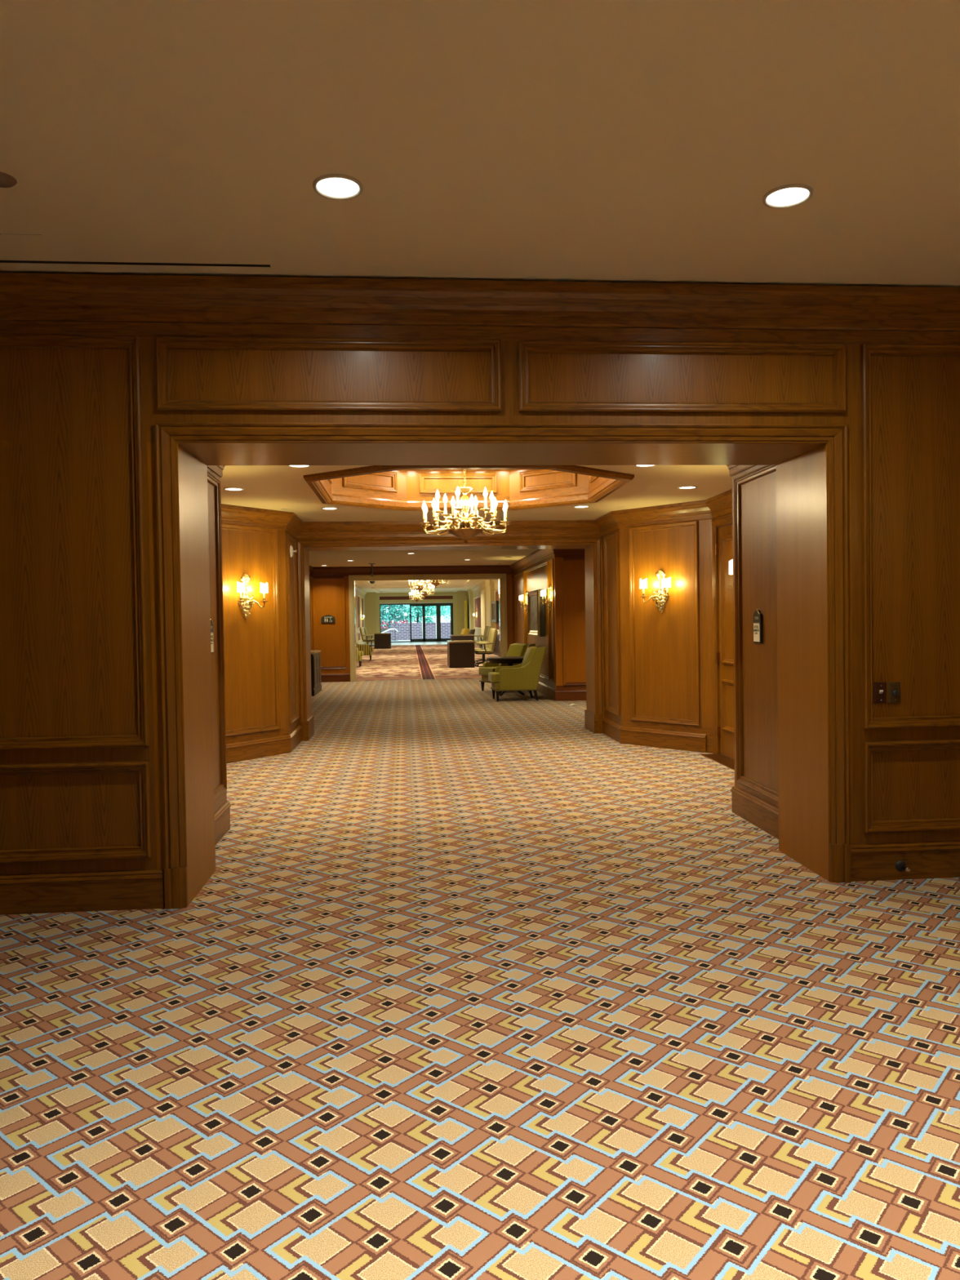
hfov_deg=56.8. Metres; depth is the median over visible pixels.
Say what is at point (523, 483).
wall
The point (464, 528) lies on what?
chandelier
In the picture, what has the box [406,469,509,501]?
wall
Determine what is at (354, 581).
door frame
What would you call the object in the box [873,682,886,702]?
wall plate
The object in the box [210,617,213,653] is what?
room sign
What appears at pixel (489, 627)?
office chair
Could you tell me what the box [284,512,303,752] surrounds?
wall
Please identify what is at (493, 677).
seat cushion
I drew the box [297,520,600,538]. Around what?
wall
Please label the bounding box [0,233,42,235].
seam
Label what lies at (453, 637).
reception desk
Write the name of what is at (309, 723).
door frame
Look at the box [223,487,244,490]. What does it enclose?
recessed light
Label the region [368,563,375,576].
hanging sign
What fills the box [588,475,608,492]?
wall
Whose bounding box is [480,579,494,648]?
wall
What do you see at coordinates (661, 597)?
wall sconce
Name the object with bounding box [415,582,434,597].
chandelier
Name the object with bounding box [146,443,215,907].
door frame
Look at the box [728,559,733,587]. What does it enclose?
wall sconce
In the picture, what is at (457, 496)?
candle
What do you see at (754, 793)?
wall
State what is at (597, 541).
trim
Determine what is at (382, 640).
reception desk
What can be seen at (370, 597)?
wall
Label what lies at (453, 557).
ceiling
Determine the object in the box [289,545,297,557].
fire alarm
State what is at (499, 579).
door frame
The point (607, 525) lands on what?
wall
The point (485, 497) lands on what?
candle
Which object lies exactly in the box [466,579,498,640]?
wall
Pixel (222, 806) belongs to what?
wall
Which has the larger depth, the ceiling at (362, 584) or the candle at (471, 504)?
the ceiling at (362, 584)
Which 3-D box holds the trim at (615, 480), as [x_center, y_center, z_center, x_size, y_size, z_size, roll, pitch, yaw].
[-0.136,-1.458,8.507,2.900,0.100,2.800,-1,1,-4]
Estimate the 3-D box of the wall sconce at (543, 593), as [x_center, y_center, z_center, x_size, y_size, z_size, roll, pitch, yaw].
[1.248,-0.797,16.737,0.175,0.492,0.420,-1,1,-4]
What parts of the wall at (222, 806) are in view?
crown moulding, baseboard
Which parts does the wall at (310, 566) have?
raised panel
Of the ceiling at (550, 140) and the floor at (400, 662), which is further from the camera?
the floor at (400, 662)
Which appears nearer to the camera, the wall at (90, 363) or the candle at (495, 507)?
the wall at (90, 363)
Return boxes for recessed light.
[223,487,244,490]
[287,465,310,467]
[312,173,363,199]
[321,506,337,510]
[573,505,589,507]
[635,465,655,466]
[677,485,697,488]
[762,183,813,208]
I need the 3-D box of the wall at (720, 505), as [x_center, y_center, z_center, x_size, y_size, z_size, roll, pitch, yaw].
[2.643,-0.118,8.689,0.205,2.772,2.010,-1,1,-4]
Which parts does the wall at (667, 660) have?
crown moulding, baseboard, raised panel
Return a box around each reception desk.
[373,632,391,648]
[446,640,475,667]
[449,634,474,640]
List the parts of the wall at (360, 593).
raised panel, raised panel, raised panel, crown moulding, raised panel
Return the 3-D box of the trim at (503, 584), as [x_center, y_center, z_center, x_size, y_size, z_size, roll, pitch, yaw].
[-1.298,-0.323,22.520,3.992,2.682,0.041,-1,1,-4]
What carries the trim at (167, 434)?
attached to the wall at (90, 363)
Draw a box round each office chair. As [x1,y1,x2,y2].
[359,626,373,646]
[364,626,374,646]
[474,626,488,643]
[474,627,493,663]
[475,628,497,666]
[476,626,490,645]
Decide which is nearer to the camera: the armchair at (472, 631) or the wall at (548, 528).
the wall at (548, 528)
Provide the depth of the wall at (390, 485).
9.46 m
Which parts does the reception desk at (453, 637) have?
panel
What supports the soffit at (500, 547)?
attached to the wall
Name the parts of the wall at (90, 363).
raised panel, raised panel, baseboard, raised panel, crown moulding, raised panel, baseboard, raised panel, raised panel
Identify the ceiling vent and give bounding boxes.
[0,260,270,266]
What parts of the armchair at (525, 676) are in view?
leg, seat, leg, welt trim, arm, arm, backrest, leg, panel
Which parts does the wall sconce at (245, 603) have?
lamp shade, arm, arm, lamp shade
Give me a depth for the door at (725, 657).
9.41 m
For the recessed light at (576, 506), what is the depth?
10.02 m
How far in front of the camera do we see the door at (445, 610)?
64.13 m
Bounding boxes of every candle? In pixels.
[422,510,425,519]
[432,506,435,516]
[435,498,439,507]
[444,502,446,511]
[451,505,454,515]
[456,495,459,506]
[470,502,473,511]
[474,505,477,515]
[484,496,487,505]
[490,500,493,509]
[493,506,496,515]
[504,508,506,517]
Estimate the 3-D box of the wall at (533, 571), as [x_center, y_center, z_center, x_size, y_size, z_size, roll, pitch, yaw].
[1.143,-0.395,19.429,0.225,2.892,6.575,-1,1,-4]
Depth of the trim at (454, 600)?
63.75 m
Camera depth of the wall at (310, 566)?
22.19 m
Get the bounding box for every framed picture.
[491,600,498,622]
[527,589,544,636]
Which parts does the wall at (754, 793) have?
crown moulding, baseboard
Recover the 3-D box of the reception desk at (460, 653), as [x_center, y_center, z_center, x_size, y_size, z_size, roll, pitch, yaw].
[-0.633,0.445,28.956,0.820,0.840,1.640,-1,1,-4]
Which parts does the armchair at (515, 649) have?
leg, seat, arm, backrest, arm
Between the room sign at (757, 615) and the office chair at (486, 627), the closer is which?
the room sign at (757, 615)
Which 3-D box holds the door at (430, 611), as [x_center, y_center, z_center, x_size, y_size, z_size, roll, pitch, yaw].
[-3.546,-1.222,64.011,1.000,2.700,0.154,-1,1,-4]
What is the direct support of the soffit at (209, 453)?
attached to the wall at (90, 363)
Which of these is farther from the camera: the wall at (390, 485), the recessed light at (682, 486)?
the wall at (390, 485)
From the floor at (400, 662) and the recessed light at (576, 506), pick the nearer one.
the recessed light at (576, 506)
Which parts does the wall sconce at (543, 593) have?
lamp shade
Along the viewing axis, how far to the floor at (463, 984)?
3.18 m
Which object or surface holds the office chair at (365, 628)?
on the floor at (400, 662)
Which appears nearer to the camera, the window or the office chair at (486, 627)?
the office chair at (486, 627)
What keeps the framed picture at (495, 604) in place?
attached to the wall at (476, 590)
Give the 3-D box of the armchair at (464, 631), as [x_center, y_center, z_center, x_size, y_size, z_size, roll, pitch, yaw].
[-1.238,-0.204,55.076,1.006,0.994,0.750,-1,1,-22]
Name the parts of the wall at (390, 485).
raised panel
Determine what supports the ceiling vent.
in the ceiling at (550, 140)
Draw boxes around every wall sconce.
[236,573,268,618]
[519,591,527,612]
[540,584,551,610]
[640,569,671,613]
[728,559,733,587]
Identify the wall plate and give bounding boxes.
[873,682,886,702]
[888,681,900,702]
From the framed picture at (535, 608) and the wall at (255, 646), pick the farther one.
the framed picture at (535, 608)
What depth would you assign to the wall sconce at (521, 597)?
20.02 m
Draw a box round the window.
[379,601,453,642]
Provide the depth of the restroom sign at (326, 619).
22.31 m
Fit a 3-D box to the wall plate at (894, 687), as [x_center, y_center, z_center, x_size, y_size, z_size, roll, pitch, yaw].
[2.341,0.296,5.000,0.071,0.117,0.026,-1,1,-4]
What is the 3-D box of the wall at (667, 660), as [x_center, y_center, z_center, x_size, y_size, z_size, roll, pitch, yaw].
[2.110,-0.143,10.160,0.205,2.772,1.309,-2,2,-44]
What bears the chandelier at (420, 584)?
hanging from the ceiling at (362, 584)
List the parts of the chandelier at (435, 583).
lamp shade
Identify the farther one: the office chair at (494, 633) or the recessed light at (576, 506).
the office chair at (494, 633)
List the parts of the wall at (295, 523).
raised panel, crown moulding, baseboard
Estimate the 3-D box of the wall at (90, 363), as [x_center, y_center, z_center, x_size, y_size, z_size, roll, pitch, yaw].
[-0.381,-0.246,4.798,12.000,3.290,0.245,-1,1,-4]
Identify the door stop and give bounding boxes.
[895,860,910,871]
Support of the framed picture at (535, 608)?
attached to the wall at (533, 571)
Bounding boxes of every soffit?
[146,431,850,465]
[303,545,591,551]
[354,578,498,581]
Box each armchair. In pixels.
[355,641,373,660]
[355,648,363,666]
[460,628,469,634]
[468,629,475,634]
[479,643,535,691]
[488,645,546,702]
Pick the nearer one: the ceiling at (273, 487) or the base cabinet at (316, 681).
the ceiling at (273, 487)
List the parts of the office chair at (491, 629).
seat, backrest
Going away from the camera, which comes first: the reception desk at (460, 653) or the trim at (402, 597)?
the reception desk at (460, 653)
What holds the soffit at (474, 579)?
attached to the wall at (329, 585)
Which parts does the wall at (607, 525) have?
crown moulding, raised panel, baseboard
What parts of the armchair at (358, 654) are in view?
arm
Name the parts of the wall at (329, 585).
raised panel, baseboard, crown moulding, raised panel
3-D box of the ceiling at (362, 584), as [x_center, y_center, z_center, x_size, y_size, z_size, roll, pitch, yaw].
[-2.520,-3.117,44.183,10.000,0.100,43.400,-1,1,-4]
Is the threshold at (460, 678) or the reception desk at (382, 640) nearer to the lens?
the threshold at (460, 678)
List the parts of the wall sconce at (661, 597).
lamp shade, arm, arm, lamp shade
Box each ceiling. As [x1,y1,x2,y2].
[0,0,959,287]
[219,465,732,521]
[308,549,537,567]
[355,579,485,592]
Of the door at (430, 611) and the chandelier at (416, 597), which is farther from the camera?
the door at (430, 611)
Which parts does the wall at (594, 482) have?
raised panel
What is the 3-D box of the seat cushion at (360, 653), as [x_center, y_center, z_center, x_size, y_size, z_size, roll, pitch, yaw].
[-4.294,0.466,29.971,0.680,0.160,0.620,-1,1,-4]
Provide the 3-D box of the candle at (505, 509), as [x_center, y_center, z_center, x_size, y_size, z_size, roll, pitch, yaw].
[0.245,-1.197,8.409,0.025,0.094,0.024,-1,1,-4]
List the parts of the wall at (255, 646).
raised panel, crown moulding, baseboard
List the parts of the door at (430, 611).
pane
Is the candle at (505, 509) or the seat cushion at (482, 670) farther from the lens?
the seat cushion at (482, 670)
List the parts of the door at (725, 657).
panel, panel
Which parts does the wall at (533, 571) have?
raised panel, crown moulding, raised panel, baseboard, raised panel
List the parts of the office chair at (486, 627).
backrest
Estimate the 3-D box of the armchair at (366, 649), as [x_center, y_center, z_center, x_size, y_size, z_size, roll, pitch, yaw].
[-4.695,0.299,34.752,1.006,0.994,0.750,-1,1,-4]
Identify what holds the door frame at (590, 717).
attached to the wall
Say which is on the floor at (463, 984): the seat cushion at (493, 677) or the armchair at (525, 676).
the armchair at (525, 676)
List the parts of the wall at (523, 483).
raised panel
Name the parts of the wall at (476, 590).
raised panel, crown moulding, raised panel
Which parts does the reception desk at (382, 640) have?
panel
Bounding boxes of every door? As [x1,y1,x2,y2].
[409,604,424,641]
[423,604,438,641]
[439,604,452,641]
[463,600,467,628]
[715,524,734,759]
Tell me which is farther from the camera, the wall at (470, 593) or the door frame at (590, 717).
the wall at (470, 593)
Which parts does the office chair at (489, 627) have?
backrest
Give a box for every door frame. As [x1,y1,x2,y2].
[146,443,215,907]
[299,547,314,740]
[354,581,356,680]
[498,578,500,656]
[584,545,602,733]
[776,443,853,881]
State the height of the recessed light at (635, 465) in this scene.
0.010 m
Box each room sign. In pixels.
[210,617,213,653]
[753,608,762,643]
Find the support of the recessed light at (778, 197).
in the ceiling at (550, 140)
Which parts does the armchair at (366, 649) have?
arm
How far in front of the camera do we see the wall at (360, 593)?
56.58 m
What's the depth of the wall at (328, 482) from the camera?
8.79 m
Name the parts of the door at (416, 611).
pane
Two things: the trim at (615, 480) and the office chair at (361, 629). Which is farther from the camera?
the office chair at (361, 629)
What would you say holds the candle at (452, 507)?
on the chandelier at (464, 528)
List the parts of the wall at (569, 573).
crown moulding, baseboard, raised panel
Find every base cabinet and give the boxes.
[311,649,322,696]
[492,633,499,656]
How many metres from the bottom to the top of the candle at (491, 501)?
0.094 m
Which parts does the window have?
pane, pane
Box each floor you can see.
[0,679,959,1279]
[355,644,497,681]
[364,641,475,645]
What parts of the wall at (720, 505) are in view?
crown moulding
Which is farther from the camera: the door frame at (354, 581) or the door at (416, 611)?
the door at (416, 611)
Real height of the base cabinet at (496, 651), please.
0.915 m
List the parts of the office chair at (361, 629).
backrest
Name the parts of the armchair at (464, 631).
arm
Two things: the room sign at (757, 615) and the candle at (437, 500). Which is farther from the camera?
the candle at (437, 500)
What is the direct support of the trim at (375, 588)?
attached to the ceiling at (362, 584)
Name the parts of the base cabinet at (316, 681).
door, door, door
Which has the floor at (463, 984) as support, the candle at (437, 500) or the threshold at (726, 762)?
the threshold at (726, 762)
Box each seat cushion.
[358,650,363,656]
[479,666,496,675]
[488,671,499,682]
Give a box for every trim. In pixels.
[154,422,851,909]
[296,536,604,741]
[303,465,634,511]
[348,573,507,681]
[363,579,475,592]
[375,593,457,634]
[379,595,453,599]
[711,513,732,754]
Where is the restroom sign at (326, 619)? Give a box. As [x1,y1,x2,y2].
[321,614,335,622]
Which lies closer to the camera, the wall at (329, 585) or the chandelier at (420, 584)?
the wall at (329, 585)
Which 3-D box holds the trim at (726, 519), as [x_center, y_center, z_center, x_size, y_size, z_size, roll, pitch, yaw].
[2.597,-0.016,9.132,0.041,2.550,1.135,-1,1,-4]
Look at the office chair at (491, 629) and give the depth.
30.73 m
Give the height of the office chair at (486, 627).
1.218 m
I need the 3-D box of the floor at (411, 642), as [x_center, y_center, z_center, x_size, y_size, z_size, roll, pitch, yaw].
[-3.799,0.243,61.159,10.000,0.104,9.900,-1,1,-4]
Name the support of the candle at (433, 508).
on the chandelier at (464, 528)
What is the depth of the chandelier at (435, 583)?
26.16 m
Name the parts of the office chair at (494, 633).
seat, armrest, backrest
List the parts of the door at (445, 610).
pane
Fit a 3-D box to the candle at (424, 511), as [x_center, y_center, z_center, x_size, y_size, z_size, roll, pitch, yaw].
[-0.528,-1.186,8.409,0.025,0.094,0.024,-1,1,-4]
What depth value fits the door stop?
5.00 m
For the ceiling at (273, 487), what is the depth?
8.88 m
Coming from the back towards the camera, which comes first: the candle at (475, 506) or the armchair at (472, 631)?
the armchair at (472, 631)
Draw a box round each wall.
[0,272,959,915]
[207,465,231,844]
[221,503,293,764]
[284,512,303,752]
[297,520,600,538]
[309,564,514,682]
[309,565,312,650]
[323,479,332,493]
[331,469,406,501]
[355,584,366,644]
[364,591,469,642]
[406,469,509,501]
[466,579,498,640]
[468,588,473,631]
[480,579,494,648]
[509,469,588,500]
[510,548,555,700]
[552,548,586,701]
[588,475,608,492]
[595,511,622,742]
[611,499,713,753]
[705,488,732,754]
[726,465,778,839]
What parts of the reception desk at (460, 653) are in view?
panel, panel, panel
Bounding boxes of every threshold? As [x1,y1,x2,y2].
[356,678,481,681]
[701,753,734,769]
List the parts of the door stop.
stop rod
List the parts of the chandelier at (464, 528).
bulb, bulb, arm, bulb, arm, arm, bulb, arm, arm, bulb, arm, bulb, arm, chain, stem, lamp shade, arm, bulb, bulb, arm, arm, arm, bulb, arm, bulb, arm, bulb, arm, bulb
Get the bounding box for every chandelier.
[408,580,431,592]
[408,590,423,602]
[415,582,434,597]
[418,469,511,543]
[422,580,448,587]
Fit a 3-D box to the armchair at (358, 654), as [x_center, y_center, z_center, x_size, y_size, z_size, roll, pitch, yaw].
[-4.457,0.402,29.957,1.006,0.994,0.750,-1,1,-4]
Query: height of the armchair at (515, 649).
0.994 m
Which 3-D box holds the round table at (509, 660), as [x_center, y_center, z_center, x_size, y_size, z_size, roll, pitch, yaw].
[0.609,0.720,17.672,0.970,0.753,0.970,-1,1,-4]
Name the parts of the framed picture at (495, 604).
gilt frame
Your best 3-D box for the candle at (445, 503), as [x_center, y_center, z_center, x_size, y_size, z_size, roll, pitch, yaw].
[-0.339,-1.303,8.695,0.025,0.094,0.024,-1,1,-4]
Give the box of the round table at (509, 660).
[485,656,524,696]
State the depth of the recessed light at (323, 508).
9.84 m
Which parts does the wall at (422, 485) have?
raised panel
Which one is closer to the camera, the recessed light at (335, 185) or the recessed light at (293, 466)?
the recessed light at (335, 185)
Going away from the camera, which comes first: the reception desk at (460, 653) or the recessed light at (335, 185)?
the recessed light at (335, 185)
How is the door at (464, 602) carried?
in the wall at (476, 590)
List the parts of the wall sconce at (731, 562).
lamp shade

